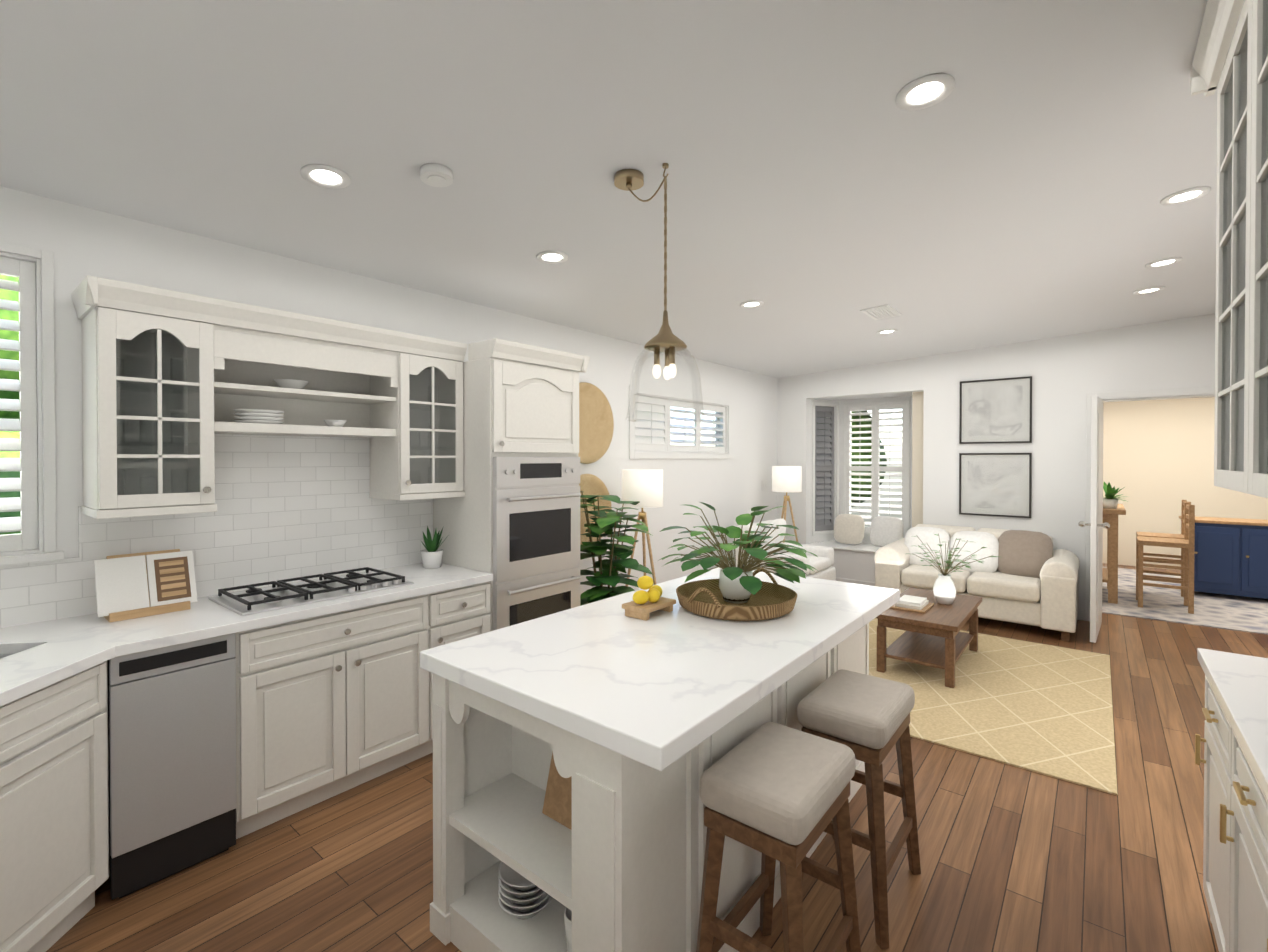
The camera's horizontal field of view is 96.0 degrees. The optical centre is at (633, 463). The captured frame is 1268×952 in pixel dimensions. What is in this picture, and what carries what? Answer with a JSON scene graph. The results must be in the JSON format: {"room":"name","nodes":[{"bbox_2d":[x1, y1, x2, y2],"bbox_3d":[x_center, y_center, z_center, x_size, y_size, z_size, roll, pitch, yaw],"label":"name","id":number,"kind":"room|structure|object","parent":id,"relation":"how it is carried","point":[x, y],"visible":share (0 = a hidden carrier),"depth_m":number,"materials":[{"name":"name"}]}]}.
{"room":"kitchen","nodes":[
{"label":"kitchen","id":0,"kind":"room"},
{"bbox_2d":[0,186,777,602],"bbox_3d":[-0.698,0.028,4.447,0.150,3.000,8.300,0,1,39],"label":"wall","id":1,"kind":"structure","parent":0,"point":[80,242],"depth_m":3.38,"materials":[{"name":"white paint"}]},
{"bbox_2d":[0,241,63,564],"bbox_3d":[-2.716,-0.227,1.929,0.195,1.235,1.100,0,1,39],"label":"kitchen window","id":2,"kind":"structure","parent":1,"relation":"in","point":[34,464],"depth_m":2.27,"materials":[{"name":"white wood"}]},
{"bbox_2d":[75,275,218,514],"bbox_3d":[-2.037,-0.259,2.401,0.347,0.870,0.370,0,1,39],"label":"upper cabinet","id":3,"kind":"object","parent":1,"relation":"attached to","point":[172,381],"depth_m":2.32,"materials":[{"name":"paint"}]},
{"bbox_2d":[0,434,432,627],"bbox_3d":[-2.216,0.247,2.453,0.008,0.767,2.982,0,1,39],"label":"tile backsplash","id":4,"kind":"structure","parent":1,"relation":"attached to","point":[289,507],"depth_m":2.87,"materials":[{"name":"white tile"}]},
{"bbox_2d":[219,299,414,498],"bbox_3d":[-1.658,-0.263,2.866,0.347,0.870,0.939,0,1,39],"label":"upper cabinet","id":5,"kind":"object","parent":1,"relation":"attached to","point":[363,376],"depth_m":2.91,"materials":[{"name":"paint"}]},
{"bbox_2d":[234,409,283,423],"bbox_3d":[-1.791,-0.217,2.729,0.198,0.067,0.198,0,1,30],"label":"plate","id":6,"kind":"object","parent":5,"relation":"in","point":[262,416],"depth_m":2.66,"materials":[{"name":"ceramic"}]},
{"bbox_2d":[273,379,308,388],"bbox_3d":[-1.702,-0.382,2.837,0.154,0.052,0.154,0,1,30],"label":"bowl","id":7,"kind":"object","parent":5,"relation":"in","point":[283,383],"depth_m":2.79,"materials":[{"name":"ceramic"}]},
{"bbox_2d":[324,420,346,426],"bbox_3d":[-1.570,-0.205,3.001,0.108,0.040,0.110,0,1,39],"label":"bowl","id":8,"kind":"object","parent":5,"relation":"in","point":[336,423],"depth_m":2.97,"materials":[{"name":"ceramic"}]},
{"bbox_2d":[415,335,466,494],"bbox_3d":[-1.270,-0.267,3.343,0.347,0.870,0.399,0,1,39],"label":"upper cabinet","id":9,"kind":"object","parent":1,"relation":"attached to","point":[438,362],"depth_m":3.35,"materials":[{"name":"paint"}]},
{"bbox_2d":[579,474,611,544],"bbox_3d":[-0.400,0.387,4.645,0.060,0.600,0.600,0,1,39],"label":"woven plate","id":10,"kind":"object","parent":1,"relation":"attached to","point":[590,484],"visible":0.4,"depth_m":4.69,"materials":[{"name":"beige wicker"}]},
{"bbox_2d":[578,382,613,463],"bbox_3d":[-0.400,-0.323,4.639,0.060,0.660,0.660,0,1,39],"label":"woven plate","id":11,"kind":"object","parent":1,"relation":"attached to","point":[596,424],"visible":0.56,"depth_m":4.71,"materials":[{"name":"beige wicker"}]},
{"bbox_2d":[629,385,730,458],"bbox_3d":[0.476,-0.374,5.873,0.166,0.660,1.820,0,1,39],"label":"window","id":12,"kind":"structure","parent":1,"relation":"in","point":[649,439],"depth_m":5.69,"materials":[{"name":"white wood"}]},
{"bbox_2d":[762,481,767,490],"bbox_3d":[1.652,0.284,7.210,0.008,0.120,0.150,0,1,39],"label":"switch plate","id":13,"kind":"object","parent":1,"relation":"attached to","point":[764,485],"visible":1,"depth_m":7.20,"materials":[{"name":"white plastic"}]},
{"bbox_2d":[0,0,1244,378],"bbox_3d":[3.085,-1.289,3.935,6.650,0.439,12.300,0,1,39],"label":"ceiling","id":14,"kind":"structure","parent":0,"point":[1032,170],"depth_m":2.12,"materials":[{"name":"white paint"}]},
{"bbox_2d":[300,164,350,188],"bbox_3d":[-1.191,-1.106,2.208,0.172,0.016,0.172,0,1,39],"label":"recessed light","id":15,"kind":"object","parent":14,"relation":"in","point":[325,176],"visible":1,"depth_m":2.20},
{"bbox_2d":[420,163,452,186],"bbox_3d":[-0.764,-1.109,2.208,0.121,0.041,0.120,0,1,39],"label":"smoke detector","id":16,"kind":"object","parent":14,"relation":"attached to","point":[435,175],"visible":1,"depth_m":2.18,"materials":[{"name":"white plastic"}]},
{"bbox_2d":[536,250,567,263],"bbox_3d":[-0.443,-1.115,3.095,0.172,0.017,0.172,0,1,39],"label":"recessed light","id":17,"kind":"object","parent":14,"relation":"in","point":[552,257],"visible":1,"depth_m":3.09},
{"bbox_2d":[614,163,704,421],"bbox_3d":[0.099,-0.665,2.245,0.378,0.995,0.316,0,1,39],"label":"pendant light","id":18,"kind":"object","parent":14,"relation":"hanging from","point":[667,341],"visible":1,"depth_m":2.22,"materials":[{"name":"clear glass"}]},
{"bbox_2d":[739,300,763,307],"bbox_3d":[0.846,-1.142,4.108,0.172,0.016,0.172,0,1,39],"label":"recessed light","id":19,"kind":"object","parent":14,"relation":"in","point":[752,304],"visible":0.98,"depth_m":4.09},
{"bbox_2d":[860,304,901,319],"bbox_3d":[1.933,-1.174,4.461,0.200,0.023,0.380,0,1,39],"label":"ceiling vent","id":20,"kind":"object","parent":14,"relation":"in","point":[881,312],"visible":1,"depth_m":4.43,"materials":[{"name":"white metal"}]},
{"bbox_2d":[877,329,897,333],"bbox_3d":[2.265,-1.174,5.106,0.172,0.016,0.172,0,1,39],"label":"recessed light","id":21,"kind":"object","parent":14,"relation":"in","point":[887,331],"visible":1,"depth_m":5.10,"materials":[{"name":"white plastic"}]},
{"bbox_2d":[896,73,954,110],"bbox_3d":[0.943,-1.198,1.850,0.172,0.016,0.172,0,1,39],"label":"recessed light","id":22,"kind":"object","parent":14,"relation":"in","point":[926,91],"visible":1,"depth_m":1.84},
{"bbox_2d":[1133,286,1164,294],"bbox_3d":[3.748,-1.255,4.156,0.172,0.016,0.172,0,1,39],"label":"recessed light","id":23,"kind":"object","parent":14,"relation":"in","point":[1149,290],"visible":0.98,"depth_m":4.15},
{"bbox_2d":[1145,257,1181,267],"bbox_3d":[3.311,-1.252,3.571,0.172,0.017,0.172,0,1,39],"label":"recessed light","id":24,"kind":"object","parent":14,"relation":"in","point":[1163,262],"visible":1,"depth_m":3.56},
{"bbox_2d":[1160,186,1210,204],"bbox_3d":[2.572,-1.244,2.664,0.172,0.017,0.172,0,1,39],"label":"recessed light","id":25,"kind":"object","parent":14,"relation":"in","point":[1186,195],"visible":1,"depth_m":2.66,"materials":[{"name":"white plastic"}]},
{"bbox_2d":[46,542,1267,951],"bbox_3d":[3.085,1.583,3.960,6.650,0.100,12.300,0,1,39],"label":"floor","id":26,"kind":"structure","parent":0,"point":[1012,858],"depth_m":2.21,"materials":[{"name":"brown wood"}]},
{"bbox_2d":[0,660,108,951],"bbox_3d":[-2.216,1.117,1.421,1.323,0.876,1.370,0,1,39],"label":"base cabinet","id":27,"kind":"object","parent":26,"relation":"on","point":[54,772],"depth_m":1.77,"materials":[{"name":"paint"}]},
{"bbox_2d":[0,563,492,706],"bbox_3d":[-1.154,0.658,1.592,2.747,0.040,2.982,0,1,39],"label":"countertop","id":28,"kind":"structure","parent":27,"relation":"on","point":[47,653],"depth_m":2.18,"materials":[{"name":"stone"}]},
{"bbox_2d":[0,654,12,658],"bbox_3d":[-2.240,0.785,1.647,0.450,0.212,0.770,0,1,-6],"label":"sink","id":29,"kind":"object","parent":28,"relation":"in","point":[3,655],"depth_m":2.02,"materials":[{"name":"silver metal"}]},
{"bbox_2d":[94,549,197,621],"bbox_3d":[-2.068,0.505,2.419,0.190,0.250,0.320,0,1,39],"label":"cookbook stand","id":30,"kind":"object","parent":28,"relation":"on","point":[135,585],"visible":1,"depth_m":2.38,"materials":[{"name":"brown wood"}]},
{"bbox_2d":[208,567,413,615],"bbox_3d":[-1.555,0.606,2.796,0.460,0.042,0.760,0,1,39],"label":"cooktop","id":31,"kind":"object","parent":28,"relation":"in","point":[252,599],"visible":1,"depth_m":2.71,"materials":[{"name":"silver metal"}]},
{"bbox_2d":[420,526,447,568],"bbox_3d":[-1.207,0.496,3.407,0.170,0.251,0.156,0,1,39],"label":"potted plant","id":32,"kind":"object","parent":28,"relation":"on","point":[431,555],"visible":1,"depth_m":3.37,"materials":[{"name":"ceramic"}]},
{"bbox_2d":[108,633,236,899],"bbox_3d":[-1.939,1.110,2.324,0.612,0.873,0.372,0,1,39],"label":"dishwasher","id":33,"kind":"object","parent":26,"relation":"on","point":[172,755],"visible":0.85,"depth_m":2.12,"materials":[{"name":"metal"}]},
{"bbox_2d":[234,591,443,838],"bbox_3d":[-1.532,1.105,2.823,0.613,0.876,0.907,0,1,39],"label":"base cabinet","id":34,"kind":"object","parent":26,"relation":"on","point":[328,706],"depth_m":2.56,"materials":[{"name":"paint"}]},
{"bbox_2d":[444,581,489,644],"bbox_3d":[-1.183,1.101,3.252,0.613,0.876,0.450,0,1,39],"label":"base cabinet","id":35,"kind":"object","parent":26,"relation":"on","point":[467,608],"depth_m":3.11,"materials":[{"name":"paint"}]},
{"bbox_2d":[433,338,589,631],"bbox_3d":[-0.783,0.415,3.710,0.647,2.240,0.765,0,1,39],"label":"tall cabinet","id":36,"kind":"object","parent":26,"relation":"on","point":[520,399],"visible":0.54,"depth_m":3.38,"materials":[{"name":"paint"}]},
{"bbox_2d":[493,457,580,630],"bbox_3d":[-0.557,0.587,3.492,0.089,1.250,0.674,0,1,39],"label":"double oven","id":37,"kind":"object","parent":36,"relation":"in","point":[536,536],"visible":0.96,"depth_m":3.45,"materials":[{"name":"silver metal"}]},
{"bbox_2d":[580,491,652,605],"bbox_3d":[-0.194,0.869,4.204,0.718,1.323,0.728,0,1,39],"label":"floor plant","id":38,"kind":"object","parent":26,"relation":"on","point":[617,553],"visible":0.65,"depth_m":4.13,"materials":[{"name":"green plant"}]},
{"bbox_2d":[622,469,662,586],"bbox_3d":[0.103,0.792,4.733,0.421,1.472,0.436,0,1,39],"label":"floor lamp","id":39,"kind":"object","parent":26,"relation":"on","point":[644,487],"visible":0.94,"depth_m":4.62,"materials":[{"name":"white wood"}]},
{"bbox_2d":[430,623,868,951],"bbox_3d":[0.251,1.109,2.368,0.854,0.875,1.914,0,1,39],"label":"kitchen island","id":40,"kind":"object","parent":26,"relation":"on","point":[619,867],"visible":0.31,"depth_m":1.72,"materials":[{"name":"paint"}]},
{"bbox_2d":[498,862,551,919],"bbox_3d":[-0.347,1.368,1.839,0.174,0.135,0.174,0,1,30],"label":"plate","id":41,"kind":"object","parent":40,"relation":"in","point":[521,897],"depth_m":1.80,"materials":[{"name":"ceramic"}]},
{"bbox_2d":[542,751,571,829],"bbox_3d":[-0.185,0.987,1.815,0.220,0.304,0.091,0,1,39],"label":"cutting board","id":42,"kind":"object","parent":40,"relation":"in","point":[557,806],"visible":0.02,"depth_m":1.82,"materials":[{"name":"brown wood"}]},
{"bbox_2d":[564,907,571,951],"bbox_3d":[-0.163,1.387,1.702,0.089,0.100,0.090,0,1,39],"label":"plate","id":43,"kind":"object","parent":40,"relation":"in","point":[567,913],"depth_m":1.68,"materials":[{"name":"ceramic"}]},
{"bbox_2d":[420,567,899,770],"bbox_3d":[0.291,0.644,2.325,0.990,0.055,1.950,0,1,39],"label":"island countertop","id":44,"kind":"structure","parent":40,"relation":"on","point":[660,690],"depth_m":1.80,"materials":[{"name":"stone"}]},
{"bbox_2d":[622,597,675,619],"bbox_3d":[0.063,0.592,2.337,0.130,0.048,0.200,0,1,39],"label":"serving board","id":45,"kind":"object","parent":44,"relation":"on","point":[633,609],"visible":0.9,"depth_m":2.28,"materials":[{"name":"brown wood"}]},
{"bbox_2d":[633,576,662,603],"bbox_3d":[0.067,0.513,2.333,0.087,0.108,0.181,0,1,39],"label":"lemons","id":46,"kind":"object","parent":45,"relation":"on","point":[653,594],"visible":1,"depth_m":2.30,"materials":[{"name":"yellow food"}]},
{"bbox_2d":[676,568,796,620],"bbox_3d":[0.435,0.551,2.446,0.510,0.128,0.516,0,1,39],"label":"woven tray","id":47,"kind":"object","parent":44,"relation":"on","point":[766,601],"visible":0.92,"depth_m":2.32,"materials":[{"name":"brown wicker"}]},
{"bbox_2d":[660,502,817,603],"bbox_3d":[0.446,0.381,2.521,0.766,0.438,0.760,0,1,39],"label":"potted plant","id":48,"kind":"object","parent":44,"relation":"on","point":[740,583],"visible":1,"depth_m":2.42,"materials":[{"name":"plant"}]},
{"bbox_2d":[696,782,860,951],"bbox_3d":[0.417,1.247,1.629,0.337,0.615,0.461,0,1,39],"label":"frame","id":49,"kind":"object","parent":26,"relation":"on","point":[715,933],"visible":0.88,"depth_m":1.54,"materials":[{"name":"brown wood"}]},
{"bbox_2d":[700,722,855,844],"bbox_3d":[0.417,0.888,1.626,0.300,0.100,0.430,0,1,39],"label":"seat","id":50,"kind":"object","parent":49,"relation":"on","point":[786,784],"visible":0.98,"depth_m":1.53,"materials":[{"name":"fabric"}]},
{"bbox_2d":[735,520,835,580],"bbox_3d":[1.597,1.075,6.017,0.800,0.840,0.800,0,1,39],"label":"armchair","id":51,"kind":"object","parent":26,"relation":"on","point":[829,573],"visible":0.25,"depth_m":5.95,"materials":[{"name":"white fabric"}]},
{"bbox_2d":[790,553,830,573],"bbox_3d":[1.669,1.040,5.959,0.615,0.109,0.510,0,1,39],"label":"seat","id":52,"kind":"object","parent":51,"relation":"on","point":[820,563],"visible":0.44,"depth_m":5.78,"materials":[{"name":"white fabric"}]},
{"bbox_2d":[760,519,785,550],"bbox_3d":[1.489,0.794,6.103,0.140,0.420,0.420,23,15,37],"label":"pillow","id":53,"kind":"object","parent":52,"relation":"on","point":[776,532],"visible":0.6,"depth_m":5.98,"materials":[{"name":"white fabric"}]},
{"bbox_2d":[772,466,801,542],"bbox_3d":[1.783,0.774,6.793,0.432,1.472,0.418,0,1,39],"label":"floor lamp","id":54,"kind":"object","parent":26,"relation":"on","point":[786,479],"visible":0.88,"depth_m":6.68,"materials":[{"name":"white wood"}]},
{"bbox_2d":[801,713,920,948],"bbox_3d":[0.817,1.243,2.089,0.337,0.615,0.461,0,1,39],"label":"frame","id":55,"kind":"object","parent":26,"relation":"on","point":[873,842],"visible":0.56,"depth_m":1.90,"materials":[{"name":"brown wood"}]},
{"bbox_2d":[797,669,914,748],"bbox_3d":[0.817,0.884,2.086,0.300,0.100,0.430,0,1,39],"label":"seat","id":56,"kind":"object","parent":55,"relation":"on","point":[873,712],"visible":1,"depth_m":1.98,"materials":[{"name":"fabric"}]},
{"bbox_2d":[869,618,1117,794],"bbox_3d":[2.108,1.524,4.304,2.300,0.012,2.400,0,1,39],"label":"jute rug","id":57,"kind":"object","parent":26,"relation":"on","point":[1045,709],"visible":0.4,"depth_m":3.57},
{"bbox_2d":[876,588,981,687],"bbox_3d":[2.276,1.302,4.390,0.550,0.427,1.050,0,1,39],"label":"coffee table","id":58,"kind":"object","parent":57,"relation":"on","point":[932,636],"visible":0.88,"depth_m":4.14,"materials":[{"name":"brown wood"}]},
{"bbox_2d":[890,595,933,612],"bbox_3d":[2.111,1.060,4.335,0.240,0.057,0.320,0,1,39],"label":"books","id":59,"kind":"object","parent":58,"relation":"on","point":[914,604],"visible":0.85,"depth_m":4.26,"materials":[{"name":"white paper"}]},
{"bbox_2d":[912,534,999,604],"bbox_3d":[2.458,0.823,4.381,0.633,0.529,0.518,0,1,39],"label":"vase","id":60,"kind":"object","parent":58,"relation":"on","point":[944,590],"visible":1,"depth_m":4.39,"materials":[{"name":"ceramic"}]},
{"bbox_2d":[1061,631,1069,641],"bbox_3d":[3.372,1.473,5.666,1.540,0.089,0.810,0,1,39],"label":"sofa leg","id":61,"kind":"object","parent":26,"relation":"on","point":[1065,636],"visible":0.17,"depth_m":4.88,"materials":[{"name":"brown wood"}]},
{"bbox_2d":[901,536,1052,626],"bbox_3d":[3.384,1.073,5.678,1.580,0.710,0.890,0,1,39],"label":"sofa","id":62,"kind":"object","parent":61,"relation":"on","point":[1014,611],"visible":0.06,"depth_m":5.13,"materials":[{"name":"fabric"}]},
{"bbox_2d":[901,524,1041,602],"bbox_3d":[3.299,0.936,5.572,1.130,0.563,0.720,0,1,39],"label":"seat","id":63,"kind":"object","parent":62,"relation":"on","point":[997,584],"visible":0.46,"depth_m":5.32,"materials":[{"name":"fabric"}]},
{"bbox_2d":[904,527,950,566],"bbox_3d":[3.024,0.876,5.899,0.440,0.440,0.140,0,-15,41],"label":"cushion","id":64,"kind":"object","parent":63,"relation":"on","point":[926,535],"visible":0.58,"depth_m":5.85,"materials":[{"name":"white fabric"}]},
{"bbox_2d":[950,531,998,573],"bbox_3d":[3.345,0.878,5.612,0.420,0.420,0.140,0,-13,33],"label":"cushion","id":65,"kind":"object","parent":63,"relation":"on","point":[977,541],"visible":0.85,"depth_m":5.55,"materials":[{"name":"white fabric"}]},
{"bbox_2d":[997,530,1052,578],"bbox_3d":[3.668,0.860,5.375,0.150,0.460,0.460,20,-13,-39],"label":"pillow","id":66,"kind":"object","parent":63,"relation":"on","point":[1025,553],"visible":0.75,"depth_m":5.32,"materials":[{"name":"brown fabric"}]},
{"bbox_2d":[874,538,1079,632],"bbox_3d":[3.372,1.133,5.663,1.640,0.590,0.930,0,1,39],"label":"armrests","id":67,"kind":"object","parent":62,"relation":"attached to","point":[1059,574],"visible":0.69,"depth_m":4.92,"materials":[{"name":"beige fabric"}]},
{"bbox_2d":[1102,566,1267,634],"bbox_3d":[6.304,1.505,6.529,3.800,0.010,3.150,0,1,39],"label":"area rug","id":68,"kind":"object","parent":26,"relation":"on","point":[1234,612],"visible":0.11,"depth_m":5.95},
{"bbox_2d":[1102,504,1125,603],"bbox_3d":[5.150,0.993,6.691,0.900,1.009,1.050,0,1,39],"label":"dining table","id":69,"kind":"object","parent":68,"relation":"on","point":[1110,571],"visible":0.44,"depth_m":6.11,"materials":[{"name":"brown wood"}]},
{"bbox_2d":[1103,482,1127,508],"bbox_3d":[5.180,0.346,6.209,0.376,0.292,0.360,0,1,39],"label":"plant","id":70,"kind":"object","parent":69,"relation":"on","point":[1110,500],"visible":0.92,"depth_m":6.18,"materials":[{"name":"green plant"}]},
{"bbox_2d":[1136,500,1190,596],"bbox_3d":[5.903,0.956,6.380,0.420,1.089,0.420,0,1,39],"label":"dining chair","id":71,"kind":"object","parent":68,"relation":"on","point":[1164,535],"visible":0.29,"depth_m":6.40,"materials":[{"name":"brown wood"}]},
{"bbox_2d":[1136,502,1194,613],"bbox_3d":[5.559,0.960,5.989,0.420,1.089,0.420,0,1,39],"label":"dining chair","id":72,"kind":"object","parent":68,"relation":"on","point":[1187,542],"visible":1,"depth_m":5.94,"materials":[{"name":"brown wood"}]},
{"bbox_2d":[1179,516,1267,598],"bbox_3d":[6.923,1.072,6.296,1.290,0.859,0.564,0,1,39],"label":"sideboard","id":73,"kind":"object","parent":68,"relation":"on","point":[1230,556],"visible":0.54,"depth_m":6.27,"materials":[{"name":"blue wood"}]},
{"bbox_2d":[1195,675,1218,933],"bbox_3d":[2.006,1.116,1.519,0.642,0.876,0.580,0,1,39],"label":"base cabinet","id":74,"kind":"object","parent":26,"relation":"on","point":[1211,710],"depth_m":1.82,"materials":[{"name":"paint"}]},
{"bbox_2d":[1215,704,1262,951],"bbox_3d":[1.687,1.120,1.128,0.642,0.876,0.672,0,1,39],"label":"base cabinet","id":75,"kind":"object","parent":26,"relation":"on","point":[1235,867],"depth_m":1.47,"materials":[{"name":"paint"}]},
{"bbox_2d":[1259,793,1267,951],"bbox_3d":[1.340,1.124,0.701,0.642,0.876,0.672,0,1,39],"label":"base cabinet","id":76,"kind":"object","parent":26,"relation":"on","point":[1265,803],"depth_m":1.24,"materials":[{"name":"paint"}]},
{"bbox_2d":[1197,648,1267,800],"bbox_3d":[1.015,0.669,0.310,0.657,0.040,3.732,0,1,39],"label":"countertop","id":77,"kind":"structure","parent":76,"relation":"on","point":[1238,683],"depth_m":1.56,"materials":[{"name":"stone"}]},
{"bbox_2d":[810,399,838,542],"bbox_3d":[2.483,0.089,7.526,0.497,1.875,0.100,0,1,-26],"label":"wall","id":78,"kind":"structure","parent":0,"point":[821,538],"depth_m":7.42,"materials":[{"name":"white paint"}]},
{"bbox_2d":[812,402,838,535],"bbox_3d":[2.476,0.071,7.541,0.447,1.730,0.166,0,1,-26],"label":"bay window","id":79,"kind":"structure","parent":78,"relation":"in","point":[825,480],"depth_m":7.51,"materials":[{"name":"white wood"}]},
{"bbox_2d":[818,392,911,400],"bbox_3d":[3.003,-0.886,7.165,1.450,0.119,0.599,0,1,39],"label":"ceiling","id":80,"kind":"structure","parent":0,"point":[873,396],"depth_m":7.08,"materials":[{"name":"white paint"}]},
{"bbox_2d":[839,396,911,542],"bbox_3d":[3.109,0.091,7.344,0.900,1.875,0.100,0,1,39],"label":"wall","id":81,"kind":"structure","parent":0,"point":[866,539],"depth_m":7.36,"materials":[{"name":"white paint"}]},
{"bbox_2d":[805,541,880,552],"bbox_3d":[2.894,1.268,7.059,1.358,0.475,0.630,0,1,39],"label":"seat","id":82,"kind":"object","parent":81,"relation":"attached to","point":[866,547],"visible":0.21,"depth_m":7.05,"materials":[{"name":"white fabric"}]},
{"bbox_2d":[834,514,864,543],"bbox_3d":[2.718,0.833,7.218,0.380,0.380,0.130,0,-11,39],"label":"pillow","id":83,"kind":"object","parent":82,"relation":"on","point":[849,528],"visible":1,"depth_m":7.16,"materials":[{"name":"fabric"}]},
{"bbox_2d":[870,516,902,546],"bbox_3d":[3.067,0.836,6.934,0.380,0.380,0.130,0,-11,39],"label":"pillow","id":84,"kind":"object","parent":82,"relation":"on","point":[885,530],"visible":0.77,"depth_m":6.89,"materials":[{"name":"white fabric"}]},
{"bbox_2d":[841,399,909,537],"bbox_3d":[3.120,0.073,7.357,0.830,1.730,0.166,0,1,39],"label":"bay window","id":85,"kind":"structure","parent":81,"relation":"in","point":[875,438],"depth_m":7.32,"materials":[{"name":"white wood"}]},
{"bbox_2d":[912,391,923,527],"bbox_3d":[4.494,-0.003,8.054,0.150,3.000,3.850,0,1,39],"label":"wall","id":86,"kind":"structure","parent":0,"point":[917,450],"depth_m":6.57,"materials":[{"name":"beige paint"}]},
{"bbox_2d":[777,314,1214,609],"bbox_3d":[4.395,0.019,5.556,6.650,3.000,0.150,0,1,39],"label":"wall","id":87,"kind":"structure","parent":0,"point":[1068,373],"depth_m":5.75,"materials":[{"name":"white paint"}]},
{"bbox_2d":[836,577,1084,620],"bbox_3d":[3.129,1.461,6.493,3.140,0.100,0.014,0,1,39],"label":"baseboard","id":88,"kind":"structure","parent":87,"relation":"attached to","point":[1081,615],"depth_m":6.77,"materials":[{"name":"white wood"}]},
{"bbox_2d":[959,453,1031,517],"bbox_3d":[3.760,0.225,5.958,0.640,0.660,0.025,0,1,39],"label":"framed artwork","id":89,"kind":"object","parent":87,"relation":"attached to","point":[996,484],"visible":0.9,"depth_m":5.95,"materials":[{"name":"paper"}]},
{"bbox_2d":[959,376,1031,443],"bbox_3d":[3.760,-0.540,5.951,0.640,0.670,0.025,0,1,39],"label":"framed artwork","id":90,"kind":"object","parent":87,"relation":"attached to","point":[995,410],"visible":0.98,"depth_m":5.94,"materials":[{"name":"paper"}]},
{"bbox_2d":[1078,396,1109,642],"bbox_3d":[4.128,0.471,5.119,0.214,2.078,0.811,0,1,39],"label":"open door leaf","id":91,"kind":"structure","parent":87,"relation":"in","point":[1097,524],"depth_m":4.82,"materials":[{"name":"white paint"}]},
{"bbox_2d":[1085,386,1214,620],"bbox_3d":[4.925,0.427,5.118,1.370,2.190,0.165,0,1,39],"label":"door frame","id":92,"kind":"structure","parent":87,"relation":"attached to","point":[1164,394],"depth_m":5.41,"materials":[{"name":"white wood"}]},
{"bbox_2d":[1102,397,1267,569],"bbox_3d":[7.598,-0.004,8.106,4.900,3.000,0.150,0,1,39],"label":"wall","id":93,"kind":"structure","parent":0,"point":[1158,460],"depth_m":8.10,"materials":[{"name":"beige paint"}]},
{"bbox_3d":[1.341,0.067,0.061,0.150,3.000,4.070,0,1,39],"label":"wall","id":94,"kind":"structure","parent":0,"visible":0},
{"bbox_2d":[1210,0,1237,489],"bbox_3d":[1.838,-0.530,1.306,0.652,1.212,0.563,0,1,39],"label":"upper cabinet","id":95,"kind":"object","parent":94,"relation":"attached to","point":[1236,76],"depth_m":1.66,"materials":[{"name":"paint"}]},
{"bbox_2d":[1234,0,1267,497],"bbox_3d":[1.530,-0.527,0.927,0.652,1.212,0.626,0,1,39],"label":"upper cabinet","id":96,"kind":"object","parent":94,"relation":"attached to","point":[1251,226],"depth_m":1.32,"materials":[{"name":"paint"}]},
{"label":"outside","id":97,"kind":"structure","parent":0,"visible":0},
{"bbox_2d":[0,275,20,534],"bbox_3d":[-4.682,-0.151,3.313,2.812,3.960,4.041,0,1,39],"label":"tree","id":98,"kind":"object","parent":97,"point":[9,315],"visible":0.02,"depth_m":3.20,"materials":[{"name":"green plant"}]},
{"bbox_2d":[816,411,886,506],"bbox_3d":[3.135,-0.139,9.215,1.907,1.739,1.828,0,1,39],"label":"tree","id":99,"kind":"object","parent":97,"point":[863,453],"visible":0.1,"depth_m":8.37,"materials":[{"name":"green plant"}]}
]}

